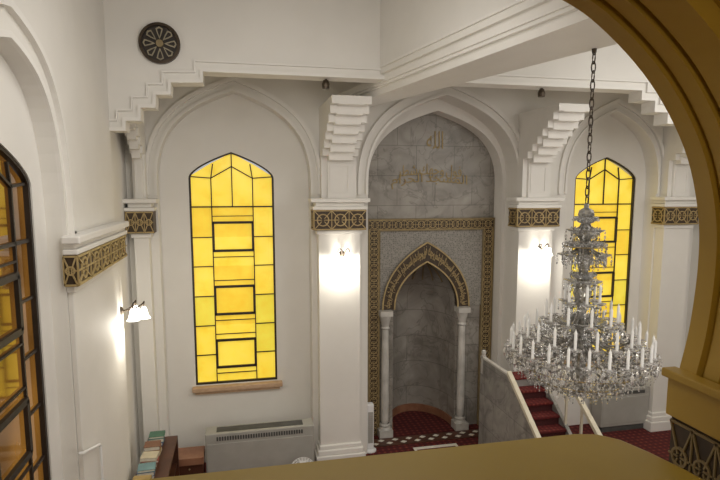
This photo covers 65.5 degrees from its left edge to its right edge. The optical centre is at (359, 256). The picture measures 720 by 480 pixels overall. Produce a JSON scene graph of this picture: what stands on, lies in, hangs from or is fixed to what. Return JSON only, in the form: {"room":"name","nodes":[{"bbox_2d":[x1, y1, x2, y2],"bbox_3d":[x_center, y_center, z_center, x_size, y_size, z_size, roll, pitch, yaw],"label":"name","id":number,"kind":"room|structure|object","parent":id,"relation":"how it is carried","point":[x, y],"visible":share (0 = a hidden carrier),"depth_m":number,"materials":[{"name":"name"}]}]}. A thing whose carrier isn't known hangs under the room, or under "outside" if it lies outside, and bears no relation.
{"room":"mosque","nodes":[
{"label":"mosque","id":0,"kind":"room"},
{"bbox_2d":[0,0,114,479],"bbox_3d":[-2.134,0.043,3.631,0.110,7.170,4.750,-2,7,-12],"label":"wall","id":1,"kind":"structure","parent":0,"point":[71,33],"depth_m":4.32,"materials":[{"name":"paint"}]},
{"bbox_2d":[0,29,68,235],"bbox_3d":[-2.000,-0.647,3.261,0.030,1.290,1.740,-2,7,-12],"label":"trim","id":2,"kind":"structure","parent":1,"relation":"attached to","point":[8,34],"depth_m":3.88,"materials":[{"name":"paint"}]},
{"bbox_2d":[0,0,76,233],"bbox_3d":[-1.995,-0.737,3.251,0.040,1.470,2.100,-2,7,-12],"label":"trim","id":3,"kind":"structure","parent":1,"relation":"attached to","point":[10,6],"depth_m":3.98,"materials":[{"name":"paint"}]},
{"bbox_2d":[0,54,139,479],"bbox_3d":[-2.096,0.126,2.746,0.200,7.220,10.600,-2,7,-12],"label":"wall","id":4,"kind":"structure","parent":0,"point":[17,137],"depth_m":4.07,"materials":[{"name":"paint"}]},
{"bbox_2d":[0,145,50,479],"bbox_3d":[-2.160,0.791,3.443,0.040,2.990,1.100,-2,7,-12],"label":"window","id":5,"kind":"structure","parent":4,"relation":"in","point":[24,450],"depth_m":3.65,"materials":[{"name":"brown glass"}]},
{"bbox_2d":[61,221,131,479],"bbox_3d":[-2.332,1.520,5.259,0.134,3.600,1.980,-2,7,-12],"label":"wall pier","id":6,"kind":"object","parent":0,"point":[92,258],"visible":1,"depth_m":4.90,"materials":[{"name":"paint"}]},
{"bbox_2d":[79,443,103,479],"bbox_3d":[-2.174,1.774,4.550,0.047,0.649,0.536,-2,7,-12],"label":"pipe","id":7,"kind":"object","parent":6,"relation":"attached to","point":[98,444],"visible":1,"depth_m":4.78,"materials":[{"name":"white plastic"}]},
{"bbox_2d":[120,300,150,321],"bbox_3d":[-2.389,0.561,5.933,0.262,0.190,0.262,4,8,32],"label":"wall sconce","id":8,"kind":"object","parent":6,"relation":"attached to","point":[135,314],"visible":1,"depth_m":5.91,"materials":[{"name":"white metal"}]},
{"bbox_2d":[103,0,673,132],"bbox_3d":[1.555,-2.654,6.688,8.550,2.461,0.220,-2,7,-12],"label":"wall","id":9,"kind":"structure","parent":0,"point":[346,33],"depth_m":6.04,"materials":[{"name":"paint"}]},
{"bbox_2d":[138,22,180,63],"bbox_3d":[-2.072,-2.208,5.793,0.410,0.410,0.049,-2,7,-12],"label":"wall medallion","id":10,"kind":"object","parent":9,"relation":"attached to","point":[159,42],"visible":1,"depth_m":5.79,"materials":[{"name":"brown metal"}]},
{"bbox_2d":[322,79,329,88],"bbox_3d":[-0.385,-1.954,6.330,0.090,0.103,0.090,-2,7,-12],"label":"spotlight","id":11,"kind":"object","parent":9,"relation":"attached to","point":[325,84],"visible":1,"depth_m":6.30,"materials":[{"name":"brown metal"}]},
{"bbox_2d":[109,59,663,120],"bbox_3d":[1.582,-1.841,6.665,8.550,0.653,0.030,-2,7,-12],"label":"trim","id":12,"kind":"structure","parent":9,"relation":"attached to","point":[195,60],"depth_m":6.11,"materials":[{"name":"paint"}]},
{"bbox_2d":[109,68,672,130],"bbox_3d":[1.582,-1.749,6.676,8.550,0.668,0.030,-2,7,-12],"label":"trim","id":13,"kind":"structure","parent":9,"relation":"attached to","point":[154,93],"depth_m":6.18,"materials":[{"name":"paint"}]},
{"bbox_2d":[538,88,544,96],"bbox_3d":[2.239,-2.025,6.908,0.090,0.103,0.090,-2,7,-12],"label":"spotlight","id":14,"kind":"object","parent":9,"relation":"attached to","point":[541,93],"visible":1,"depth_m":6.88,"materials":[{"name":"brown metal"}]},
{"bbox_2d":[124,76,695,461],"bbox_3d":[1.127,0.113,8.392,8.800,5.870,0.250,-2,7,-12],"label":"wall","id":15,"kind":"structure","parent":0,"point":[305,97],"depth_m":8.02,"materials":[{"name":"paint"}]},
{"bbox_2d":[146,77,319,194],"bbox_3d":[-1.657,-1.595,7.409,2.309,1.540,0.045,-2,7,-12],"label":"trim","id":16,"kind":"structure","parent":15,"relation":"attached to","point":[183,100],"depth_m":7.29,"materials":[{"name":"paint"}]},
{"bbox_2d":[154,87,313,194],"bbox_3d":[-1.658,-1.527,7.424,2.079,1.402,0.030,-2,7,-12],"label":"trim","id":17,"kind":"structure","parent":15,"relation":"attached to","point":[195,104],"depth_m":7.31,"materials":[{"name":"paint"}]},
{"bbox_2d":[188,152,282,394],"bbox_3d":[-1.759,0.250,7.883,1.268,3.400,0.160,-2,7,-12],"label":"window","id":18,"kind":"structure","parent":15,"relation":"in","point":[231,199],"depth_m":7.95,"materials":[{"name":"yellow glass"}]},
{"bbox_2d":[357,86,519,194],"bbox_3d":[1.242,-1.698,8.044,2.610,1.590,0.045,-2,7,-12],"label":"trim","id":19,"kind":"structure","parent":15,"relation":"attached to","point":[494,108],"depth_m":7.84,"materials":[{"name":"paint"}]},
{"bbox_2d":[365,91,518,193],"bbox_3d":[1.241,-1.630,8.059,2.380,1.452,0.030,-2,7,-12],"label":"trim","id":20,"kind":"structure","parent":15,"relation":"attached to","point":[490,115],"depth_m":7.93,"materials":[{"name":"paint"}]},
{"bbox_2d":[564,157,634,364],"bbox_3d":[3.961,0.095,9.142,1.228,3.400,0.160,-2,7,-12],"label":"window","id":21,"kind":"structure","parent":15,"relation":"in","point":[612,190],"depth_m":9.18,"materials":[{"name":"yellow glass"}]},
{"bbox_2d":[557,99,663,193],"bbox_3d":[3.944,-1.696,8.647,1.898,1.440,0.045,-2,7,-12],"label":"trim","id":22,"kind":"structure","parent":15,"relation":"attached to","point":[635,111],"depth_m":8.52,"materials":[{"name":"paint"}]},
{"bbox_2d":[564,108,659,193],"bbox_3d":[3.942,-1.629,8.663,1.668,1.302,0.030,-2,7,-12],"label":"trim","id":23,"kind":"structure","parent":15,"relation":"attached to","point":[634,120],"depth_m":8.59,"materials":[{"name":"paint"}]},
{"bbox_2d":[368,113,494,427],"bbox_3d":[1.135,0.041,8.979,2.690,5.870,0.100,-2,7,-12],"label":"wall","id":24,"kind":"structure","parent":0,"point":[406,145],"depth_m":8.80,"materials":[{"name":"grey stone"}]},
{"bbox_2d":[391,131,466,188],"bbox_3d":[1.093,-1.500,8.718,1.250,0.897,0.008,-2,7,-12],"label":"inscription","id":25,"kind":"object","parent":24,"relation":"attached to","point":[430,138],"visible":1,"depth_m":8.72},
{"bbox_2d":[368,217,494,438],"bbox_3d":[1.069,1.082,9.350,2.088,3.480,1.020,-2,7,-12],"label":"mihrab","id":26,"kind":"object","parent":24,"relation":"attached to","point":[411,261],"visible":0.98,"depth_m":9.08,"materials":[{"name":"grey stone"}]},
{"bbox_2d":[367,99,505,401],"bbox_3d":[1.127,0.293,8.812,2.310,5.370,0.280,-2,7,-12],"label":"trim","id":27,"kind":"structure","parent":24,"relation":"attached to","point":[453,113],"depth_m":8.78,"materials":[{"name":"paint"}]},
{"bbox_2d":[205,411,670,472],"bbox_3d":[1.917,3.429,4.977,9.500,0.120,12.400,-2,7,-12],"label":"floor","id":28,"kind":"structure","parent":0,"point":[407,423],"depth_m":9.06,"materials":[{"name":"red carpet"}]},
{"bbox_2d":[123,115,159,444],"bbox_3d":[-2.717,0.590,6.927,0.421,5.040,1.080,-2,7,-12],"label":"column","id":29,"kind":"structure","parent":28,"relation":"on","point":[140,213],"depth_m":7.19,"materials":[{"name":"paint"}]},
{"bbox_2d":[135,435,178,477],"bbox_3d":[-2.358,2.779,6.497,0.360,0.800,1.450,-2,7,-12],"label":"bookcase","id":30,"kind":"object","parent":28,"relation":"on","point":[168,465],"visible":0.57,"depth_m":6.77,"materials":[{"name":"brown wood"}]},
{"bbox_3d":[-2.535,2.298,6.960,0.180,0.040,0.170,-1,7,-12],"label":"book","id":31,"kind":"object","parent":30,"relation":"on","visible":0},
{"bbox_2d":[148,437,164,441],"bbox_3d":[-2.527,2.252,6.957,0.180,0.050,0.170,-2,7,-16],"label":"book","id":32,"kind":"object","parent":31,"relation":"on","point":[161,439],"visible":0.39,"depth_m":6.89,"materials":[{"name":"paper"}]},
{"bbox_2d":[148,430,164,439],"bbox_3d":[-2.519,2.211,6.953,0.180,0.030,0.170,-2,7,-14],"label":"book","id":33,"kind":"object","parent":32,"relation":"on","point":[153,434],"visible":1,"depth_m":6.93,"materials":[{"name":"paper"}]},
{"bbox_3d":[-2.414,2.360,6.417,0.180,0.050,0.170,-2,7,-15],"label":"book","id":34,"kind":"object","parent":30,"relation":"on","visible":0},
{"bbox_3d":[-2.398,2.318,6.416,0.180,0.030,0.170,-2,7,-17],"label":"book","id":35,"kind":"object","parent":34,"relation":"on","visible":0},
{"bbox_2d":[140,451,159,461],"bbox_3d":[-2.406,2.283,6.410,0.180,0.040,0.170,-1,7,-8],"label":"book","id":36,"kind":"object","parent":35,"relation":"on","point":[146,456],"visible":1,"depth_m":6.36,"materials":[{"name":"paper"}]},
{"bbox_3d":[-2.474,2.336,6.690,0.180,0.030,0.170,-1,7,-10],"label":"book","id":37,"kind":"object","parent":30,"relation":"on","visible":0},
{"bbox_3d":[-2.474,2.300,6.685,0.180,0.040,0.170,-2,7,-17],"label":"book","id":38,"kind":"object","parent":37,"relation":"on","visible":0},
{"bbox_2d":[144,440,160,451],"bbox_3d":[-2.474,2.255,6.680,0.180,0.050,0.170,-2,7,-15],"label":"book","id":39,"kind":"object","parent":38,"relation":"on","point":[155,445],"visible":1,"depth_m":6.63,"materials":[{"name":"paper"}]},
{"bbox_3d":[-2.353,2.398,6.146,0.180,0.040,0.170,-2,7,-14],"label":"book","id":40,"kind":"object","parent":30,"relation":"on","visible":0},
{"bbox_2d":[137,468,155,475],"bbox_3d":[-2.345,2.352,6.143,0.180,0.050,0.170,-2,7,-16],"label":"book","id":41,"kind":"object","parent":40,"relation":"on","point":[147,473],"visible":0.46,"depth_m":6.07,"materials":[{"name":"paper"}]},
{"bbox_2d":[137,462,155,473],"bbox_3d":[-2.337,2.311,6.139,0.180,0.030,0.170,-2,7,-17],"label":"book","id":42,"kind":"object","parent":41,"relation":"on","point":[143,467],"visible":1,"depth_m":6.11,"materials":[{"name":"paper"}]},
{"bbox_3d":[-2.292,2.436,5.876,0.180,0.030,0.170,-1,7,-9],"label":"book","id":43,"kind":"object","parent":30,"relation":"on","visible":0},
{"bbox_3d":[-2.292,2.400,5.871,0.180,0.040,0.170,-1,7,-12],"label":"book","id":44,"kind":"object","parent":43,"relation":"on","visible":0},
{"bbox_2d":[132,475,151,479],"bbox_3d":[-2.292,2.355,5.866,0.180,0.050,0.170,-1,7,-8],"label":"book","id":45,"kind":"object","parent":44,"relation":"on","point":[141,477],"visible":0.91,"depth_m":5.90,"materials":[{"name":"paper"}]},
{"bbox_2d":[178,446,204,475],"bbox_3d":[-2.277,2.837,7.523,0.372,0.436,0.350,-2,7,-12],"label":"wooden box","id":46,"kind":"object","parent":28,"relation":"on","point":[191,459],"visible":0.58,"depth_m":7.38,"materials":[{"name":"brown wood"}]},
{"bbox_2d":[205,418,313,472],"bbox_3d":[-1.370,2.673,7.732,1.452,0.710,0.258,-2,7,-12],"label":"radiator","id":47,"kind":"object","parent":28,"relation":"on","point":[253,445],"visible":0.86,"depth_m":7.60,"materials":[{"name":"beige metal"}]},
{"bbox_2d":[216,420,302,440],"bbox_3d":[-1.365,2.376,7.672,1.162,0.106,0.206,-2,7,-12],"label":"grille","id":48,"kind":"object","parent":47,"relation":"attached to","point":[287,428],"depth_m":7.62,"materials":[{"name":"grey metal"}]},
{"bbox_2d":[292,457,312,463],"bbox_3d":[-0.745,2.873,7.345,0.348,0.406,0.306,-2,7,-12],"label":"floor fan","id":49,"kind":"object","parent":28,"relation":"on","point":[299,461],"visible":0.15,"depth_m":7.40,"materials":[{"name":"white plastic"}]},
{"bbox_2d":[308,95,371,460],"bbox_3d":[-0.212,0.523,7.478,0.815,5.040,1.080,-2,7,-12],"label":"column","id":50,"kind":"structure","parent":28,"relation":"on","point":[338,218],"depth_m":7.76,"materials":[{"name":"paint"}]},
{"bbox_2d":[333,248,353,261],"bbox_3d":[-0.228,-0.033,7.638,0.300,0.181,0.192,-2,7,-12],"label":"wall sconce","id":51,"kind":"object","parent":50,"relation":"attached to","point":[341,253],"visible":1,"depth_m":7.59,"materials":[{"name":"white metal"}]},
{"bbox_2d":[367,402,375,452],"bbox_3d":[0.146,2.566,8.449,0.200,0.748,0.200,-2,7,-12],"label":"tower fan","id":52,"kind":"object","parent":28,"relation":"on","point":[370,406],"visible":0.87,"depth_m":8.39,"materials":[{"name":"white plastic"}]},
{"bbox_2d":[368,412,372,442],"bbox_3d":[0.158,2.563,8.392,0.076,0.488,0.006,-2,7,-12],"label":"grille","id":53,"kind":"object","parent":52,"relation":"attached to","point":[370,414],"depth_m":8.39,"materials":[{"name":"plastic"}]},
{"bbox_2d":[374,429,478,447],"bbox_3d":[1.160,2.876,8.920,2.064,0.015,0.260,-2,7,-12],"label":"mat","id":54,"kind":"object","parent":28,"relation":"on","point":[433,437],"visible":0.88,"depth_m":8.87,"materials":[{"name":"black fabric"}]},
{"bbox_2d":[413,443,457,450],"bbox_3d":[1.262,2.974,8.108,0.700,0.017,1.060,-2,7,-12],"label":"rug","id":55,"kind":"object","parent":28,"relation":"on","point":[453,444],"visible":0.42,"depth_m":8.56,"materials":[{"name":"white fabric"}]},
{"bbox_2d":[478,350,602,443],"bbox_3d":[2.485,2.302,7.285,0.900,1.615,2.505,-2,7,-12],"label":"minbar","id":56,"kind":"object","parent":28,"relation":"on","point":[511,408],"visible":0.52,"depth_m":7.75,"materials":[{"name":"grey stone"}]},
{"bbox_2d":[506,103,590,373],"bbox_3d":[2.683,0.445,8.115,0.784,5.040,1.080,-2,7,-12],"label":"column","id":57,"kind":"structure","parent":28,"relation":"on","point":[533,216],"depth_m":8.25,"materials":[{"name":"paint"}]},
{"bbox_2d":[534,243,552,255],"bbox_3d":[2.698,-0.111,8.281,0.300,0.181,0.192,-2,7,-12],"label":"wall sconce","id":58,"kind":"object","parent":57,"relation":"attached to","point":[539,248],"visible":1,"depth_m":8.23,"materials":[{"name":"white glass"}]},
{"bbox_2d":[592,382,649,432],"bbox_3d":[4.303,2.478,9.254,0.878,0.726,0.258,-2,7,-12],"label":"radiator","id":59,"kind":"object","parent":28,"relation":"on","point":[630,412],"visible":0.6,"depth_m":9.14,"materials":[{"name":"white metal"}]},
{"bbox_2d":[600,384,644,395],"bbox_3d":[4.308,2.173,9.193,0.703,0.106,0.206,-2,7,-12],"label":"grille","id":60,"kind":"object","parent":59,"relation":"attached to","point":[641,392],"depth_m":9.14,"materials":[{"name":"grey metal"}]},
{"bbox_2d":[643,126,698,431],"bbox_3d":[5.087,0.380,8.644,0.725,5.040,1.080,-2,7,-12],"label":"column","id":61,"kind":"structure","parent":28,"relation":"on","point":[674,212],"depth_m":8.94,"materials":[{"name":"paint"}]},
{"bbox_2d":[380,0,550,73],"bbox_3d":[1.528,-2.667,3.946,1.128,1.768,5.347,-4,8,-28],"label":"beam","id":62,"kind":"structure","parent":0,"point":[405,25],"depth_m":5.32,"materials":[{"name":"paint"}]},
{"bbox_2d":[380,0,525,67],"bbox_3d":[1.542,-1.858,4.019,1.166,0.025,5.297,-4,8,-28],"label":"trim","id":63,"kind":"structure","parent":62,"relation":"attached to","point":[515,2],"depth_m":4.82,"materials":[{"name":"paint"}]},
{"bbox_2d":[340,0,577,95],"bbox_3d":[1.188,-1.825,4.675,1.051,0.080,6.739,-4,8,-28],"label":"trim","id":64,"kind":"structure","parent":62,"relation":"attached to","point":[552,6],"depth_m":4.69,"materials":[{"name":"paint"}]},
{"bbox_2d":[360,10,616,106],"bbox_3d":[1.193,-1.716,4.689,0.945,0.080,6.708,-4,8,-28],"label":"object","id":65,"kind":"structure","parent":62,"relation":"attached to","point":[573,33],"depth_m":4.68,"materials":[{"name":"paint"}]},
{"bbox_2d":[503,48,661,404],"bbox_3d":[1.851,-0.236,4.595,1.233,2.932,1.233,5,9,35],"label":"chandelier","id":66,"kind":"object","parent":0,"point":[578,330],"visible":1,"depth_m":4.54,"materials":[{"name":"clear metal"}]},
{"bbox_2d":[510,326,512,343],"bbox_3d":[1.309,0.675,4.849,0.022,0.168,0.021,-2,7,-12],"label":"candle","id":67,"kind":"object","parent":66,"relation":"on","point":[511,330],"depth_m":4.84,"materials":[{"name":"white wax"}]},
{"bbox_2d":[512,331,514,348],"bbox_3d":[1.291,0.693,4.705,0.022,0.168,0.021,-2,7,-12],"label":"candle","id":68,"kind":"object","parent":66,"relation":"on","point":[513,335],"depth_m":4.70,"materials":[{"name":"white wax"}]},
{"bbox_2d":[518,320,520,335],"bbox_3d":[1.452,0.644,5.099,0.022,0.168,0.021,-2,7,-12],"label":"candle","id":69,"kind":"object","parent":66,"relation":"on","point":[519,323],"depth_m":5.09,"materials":[{"name":"white wax"}]},
{"bbox_2d":[519,335,521,353],"bbox_3d":[1.311,0.710,4.561,0.022,0.168,0.021,-2,7,-12],"label":"candle","id":70,"kind":"object","parent":66,"relation":"on","point":[520,345],"depth_m":4.55,"materials":[{"name":"white wax"}]},
{"bbox_2d":[523,315,525,331],"bbox_3d":[1.418,0.568,4.819,0.022,0.168,0.021,-2,7,-12],"label":"candle","id":71,"kind":"object","parent":66,"relation":"on","point":[524,323],"depth_m":4.81,"materials":[{"name":"white wax"}]},
{"bbox_2d":[527,318,529,336],"bbox_3d":[1.402,0.587,4.665,0.022,0.168,0.021,-2,7,-12],"label":"candle","id":72,"kind":"object","parent":66,"relation":"on","point":[528,322],"depth_m":4.66,"materials":[{"name":"white wax"}]},
{"bbox_2d":[531,339,534,358],"bbox_3d":[1.367,0.727,4.428,0.022,0.168,0.021,-2,7,-12],"label":"candle","id":73,"kind":"object","parent":66,"relation":"on","point":[533,344],"depth_m":4.42,"materials":[{"name":"white wax"}]},
{"bbox_2d":[535,309,537,324],"bbox_3d":[1.599,0.538,5.066,0.022,0.168,0.021,-2,7,-12],"label":"candle","id":74,"kind":"object","parent":66,"relation":"on","point":[536,317],"depth_m":5.06,"materials":[{"name":"white wax"}]},
{"bbox_2d":[537,323,539,341],"bbox_3d":[1.439,0.605,4.514,0.022,0.168,0.021,-2,7,-12],"label":"candle","id":75,"kind":"object","parent":66,"relation":"on","point":[538,327],"depth_m":4.51,"materials":[{"name":"white wax"}]},
{"bbox_2d":[545,298,547,315],"bbox_3d":[1.594,0.431,4.789,0.022,0.168,0.021,-2,7,-12],"label":"candle","id":76,"kind":"object","parent":66,"relation":"on","point":[546,302],"depth_m":4.78,"materials":[{"name":"white wax"}]},
{"bbox_2d":[547,343,550,362],"bbox_3d":[1.457,0.741,4.313,0.022,0.168,0.021,-2,7,-12],"label":"candle","id":77,"kind":"object","parent":66,"relation":"on","point":[549,347],"depth_m":4.31,"materials":[{"name":"white wax"}]},
{"bbox_2d":[549,302,552,320],"bbox_3d":[1.577,0.452,4.618,0.022,0.168,0.021,-2,7,-12],"label":"candle","id":78,"kind":"object","parent":66,"relation":"on","point":[551,306],"depth_m":4.61,"materials":[{"name":"white wax"}]},
{"bbox_2d":[553,296,555,312],"bbox_3d":[1.708,0.415,4.918,0.022,0.168,0.021,-2,7,-12],"label":"candle","id":79,"kind":"object","parent":66,"relation":"on","point":[554,300],"depth_m":4.91,"materials":[{"name":"white wax"}]},
{"bbox_2d":[553,326,556,345],"bbox_3d":[1.527,0.621,4.385,0.022,0.168,0.021,-2,7,-12],"label":"candle","id":80,"kind":"object","parent":66,"relation":"on","point":[555,331],"depth_m":4.38,"materials":[{"name":"white wax"}]},
{"bbox_2d":[563,281,566,298],"bbox_3d":[1.737,0.275,4.741,0.022,0.168,0.021,-2,7,-12],"label":"candle","id":81,"kind":"object","parent":66,"relation":"on","point":[564,285],"depth_m":4.73,"materials":[{"name":"white wax"}]},
{"bbox_2d":[567,307,569,325],"bbox_3d":[1.665,0.470,4.470,0.022,0.168,0.021,-2,7,-12],"label":"candle","id":82,"kind":"object","parent":66,"relation":"on","point":[568,311],"depth_m":4.47,"materials":[{"name":"white wax"}]},
{"bbox_2d":[567,347,569,366],"bbox_3d":[1.574,0.752,4.226,0.022,0.168,0.021,-2,7,-12],"label":"candle","id":83,"kind":"object","parent":66,"relation":"on","point":[568,351],"depth_m":4.22,"materials":[{"name":"white wax"}]},
{"bbox_2d":[568,285,570,301],"bbox_3d":[1.723,0.292,4.602,0.022,0.168,0.021,-2,7,-12],"label":"candle","id":84,"kind":"object","parent":66,"relation":"on","point":[569,288],"depth_m":4.60,"materials":[{"name":"white wax"}]},
{"bbox_2d":[574,331,576,349],"bbox_3d":[1.653,0.632,4.294,0.022,0.168,0.021,-2,7,-12],"label":"candle","id":85,"kind":"object","parent":66,"relation":"on","point":[575,334],"depth_m":4.29,"materials":[{"name":"white wax"}]},
{"bbox_2d":[585,285,588,303],"bbox_3d":[1.836,0.302,4.521,0.022,0.168,0.021,-2,7,-12],"label":"candle","id":86,"kind":"object","parent":66,"relation":"on","point":[587,289],"depth_m":4.51,"materials":[{"name":"white wax"}]},
{"bbox_2d":[587,349,590,368],"bbox_3d":[1.709,0.758,4.171,0.022,0.168,0.021,-2,7,-12],"label":"candle","id":87,"kind":"object","parent":66,"relation":"on","point":[589,352],"depth_m":4.16,"materials":[{"name":"white wax"}]},
{"bbox_2d":[590,307,593,327],"bbox_3d":[1.824,0.478,4.402,0.022,0.168,0.021,-2,7,-12],"label":"candle","id":88,"kind":"object","parent":66,"relation":"on","point":[592,312],"depth_m":4.39,"materials":[{"name":"white wax"}]},
{"bbox_2d":[595,332,598,350],"bbox_3d":[1.803,0.638,4.251,0.022,0.168,0.021,-2,7,-12],"label":"candle","id":89,"kind":"object","parent":66,"relation":"on","point":[597,335],"depth_m":4.25,"materials":[{"name":"white wax"}]},
{"bbox_2d":[598,284,601,302],"bbox_3d":[1.964,0.295,4.577,0.022,0.168,0.021,-2,7,-12],"label":"candle","id":90,"kind":"object","parent":66,"relation":"on","point":[600,287],"depth_m":4.57,"materials":[{"name":"white wax"}]},
{"bbox_2d":[608,349,611,369],"bbox_3d":[1.854,0.760,4.153,0.022,0.168,0.021,-2,7,-12],"label":"candle","id":91,"kind":"object","parent":66,"relation":"on","point":[610,353],"depth_m":4.15,"materials":[{"name":"white wax"}]},
{"bbox_2d":[609,308,612,326],"bbox_3d":[1.993,0.474,4.439,0.022,0.168,0.021,-2,7,-12],"label":"candle","id":92,"kind":"object","parent":66,"relation":"on","point":[611,311],"depth_m":4.43,"materials":[{"name":"white wax"}]},
{"bbox_2d":[609,299,612,317],"bbox_3d":[2.124,0.437,4.739,0.022,0.168,0.021,-2,7,-12],"label":"candle","id":93,"kind":"object","parent":66,"relation":"on","point":[611,303],"depth_m":4.73,"materials":[{"name":"white wax"}]},
{"bbox_2d":[615,331,618,350],"bbox_3d":[1.959,0.636,4.262,0.022,0.168,0.021,-2,7,-12],"label":"candle","id":94,"kind":"object","parent":66,"relation":"on","point":[617,334],"depth_m":4.26,"materials":[{"name":"white wax"}]},
{"bbox_2d":[616,304,619,322],"bbox_3d":[2.107,0.458,4.567,0.022,0.168,0.021,-2,7,-12],"label":"candle","id":95,"kind":"object","parent":66,"relation":"on","point":[618,307],"depth_m":4.56,"materials":[{"name":"white wax"}]},
{"bbox_2d":[626,349,629,368],"bbox_3d":[1.999,0.758,4.173,0.022,0.168,0.021,-2,7,-12],"label":"candle","id":96,"kind":"object","parent":66,"relation":"on","point":[628,352],"depth_m":4.17,"materials":[{"name":"white wax"}]},
{"bbox_2d":[630,329,633,348],"bbox_3d":[2.102,0.629,4.325,0.022,0.168,0.021,-2,7,-12],"label":"candle","id":97,"kind":"object","parent":66,"relation":"on","point":[632,332],"depth_m":4.32,"materials":[{"name":"white wax"}]},
{"bbox_2d":[631,317,633,330],"bbox_3d":[2.300,0.579,4.726,0.022,0.168,0.021,-2,7,-12],"label":"candle","id":98,"kind":"object","parent":66,"relation":"on","point":[632,321],"depth_m":4.72,"materials":[{"name":"white wax"}]},
{"bbox_2d":[638,325,641,344],"bbox_3d":[2.214,0.615,4.433,0.022,0.168,0.021,-2,7,-12],"label":"candle","id":99,"kind":"object","parent":66,"relation":"on","point":[640,329],"depth_m":4.43,"materials":[{"name":"white wax"}]},
{"bbox_2d":[640,347,644,366],"bbox_3d":[2.134,0.751,4.229,0.022,0.168,0.021,-2,7,-12],"label":"candle","id":100,"kind":"object","parent":66,"relation":"on","point":[642,351],"depth_m":4.22,"materials":[{"name":"white wax"}]},
{"bbox_2d":[645,331,647,345],"bbox_3d":[2.410,0.692,4.712,0.022,0.168,0.021,-2,7,-12],"label":"candle","id":101,"kind":"object","parent":66,"relation":"on","point":[646,334],"depth_m":4.70,"materials":[{"name":"white wax"}]},
{"bbox_2d":[649,343,653,362],"bbox_3d":[2.249,0.740,4.318,0.022,0.168,0.021,-2,7,-12],"label":"candle","id":102,"kind":"object","parent":66,"relation":"on","point":[652,347],"depth_m":4.31,"materials":[{"name":"white wax"}]},
{"bbox_2d":[653,339,656,358],"bbox_3d":[2.337,0.726,4.434,0.022,0.168,0.021,-2,7,-12],"label":"candle","id":103,"kind":"object","parent":66,"relation":"on","point":[655,342],"depth_m":4.43,"materials":[{"name":"white wax"}]},
{"bbox_2d":[563,0,719,376],"bbox_3d":[1.034,-0.688,1.498,6.500,5.100,0.060,-2,7,-12],"label":"arch","id":104,"kind":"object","parent":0,"point":[689,129],"depth_m":1.52,"materials":[{"name":"paint"}]},
{"bbox_2d":[605,0,719,383],"bbox_3d":[1.050,-0.679,1.431,6.500,5.100,0.050,-2,7,-12],"label":"trim","id":105,"kind":"structure","parent":104,"relation":"attached to","point":[679,62],"depth_m":1.40,"materials":[{"name":"paint"}]},
{"bbox_2d":[650,44,719,376],"bbox_3d":[1.043,-0.683,1.462,6.500,5.100,0.015,-2,7,-12],"label":"trim","id":106,"kind":"structure","parent":104,"relation":"attached to","point":[650,44],"depth_m":1.55,"materials":[{"name":"paint"}]},
{"bbox_2d":[661,366,719,479],"bbox_3d":[0.953,0.532,1.455,0.048,0.370,0.440,-2,7,-12],"label":"impost","id":107,"kind":"object","parent":104,"relation":"attached to","point":[693,401],"visible":0.98,"depth_m":1.55,"materials":[{"name":"paint"}]},
{"bbox_2d":[685,219,698,344],"bbox_3d":[6.529,-0.107,4.644,0.150,7.220,10.600,-2,7,-12],"label":"wall","id":108,"kind":"structure","parent":0,"point":[695,241],"depth_m":9.18,"materials":[{"name":"paint"}]},
{"bbox_3d":[1.453,1.825,-0.096,6.500,0.100,3.150,-2,7,-12],"label":"floor","id":109,"kind":"structure","parent":0,"visible":0},
{"bbox_3d":[-0.239,1.127,0.952,2.215,1.030,0.880,-2,7,-12],"label":"trim","id":110,"kind":"structure","parent":109,"relation":"on","visible":0},
{"bbox_2d":[144,434,702,479],"bbox_3d":[-0.238,0.593,0.876,2.260,0.050,0.960,-2,7,-12],"label":"ledge","id":111,"kind":"object","parent":110,"relation":"on","point":[572,456],"visible":1,"depth_m":1.37,"materials":[{"name":"paint"}]},
{"bbox_3d":[1.039,2.838,1.912,6.500,2.000,0.100,-2,7,-12],"label":"wall","id":112,"kind":"structure","parent":0,"visible":0},
{"bbox_2d":[639,0,719,107],"bbox_3d":[1.069,-0.669,1.343,6.500,5.100,0.100,-2,7,-12],"label":"trim","id":113,"kind":"structure","parent":112,"relation":"attached to","point":[695,24],"depth_m":1.29,"materials":[{"name":"paint"}]},
{"bbox_2d":[713,0,719,7],"bbox_3d":[1.096,-0.654,1.222,6.500,5.100,0.150,-2,7,-12],"label":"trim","id":114,"kind":"structure","parent":112,"relation":"attached to","point":[717,2],"depth_m":1.24,"materials":[{"name":"paint"}]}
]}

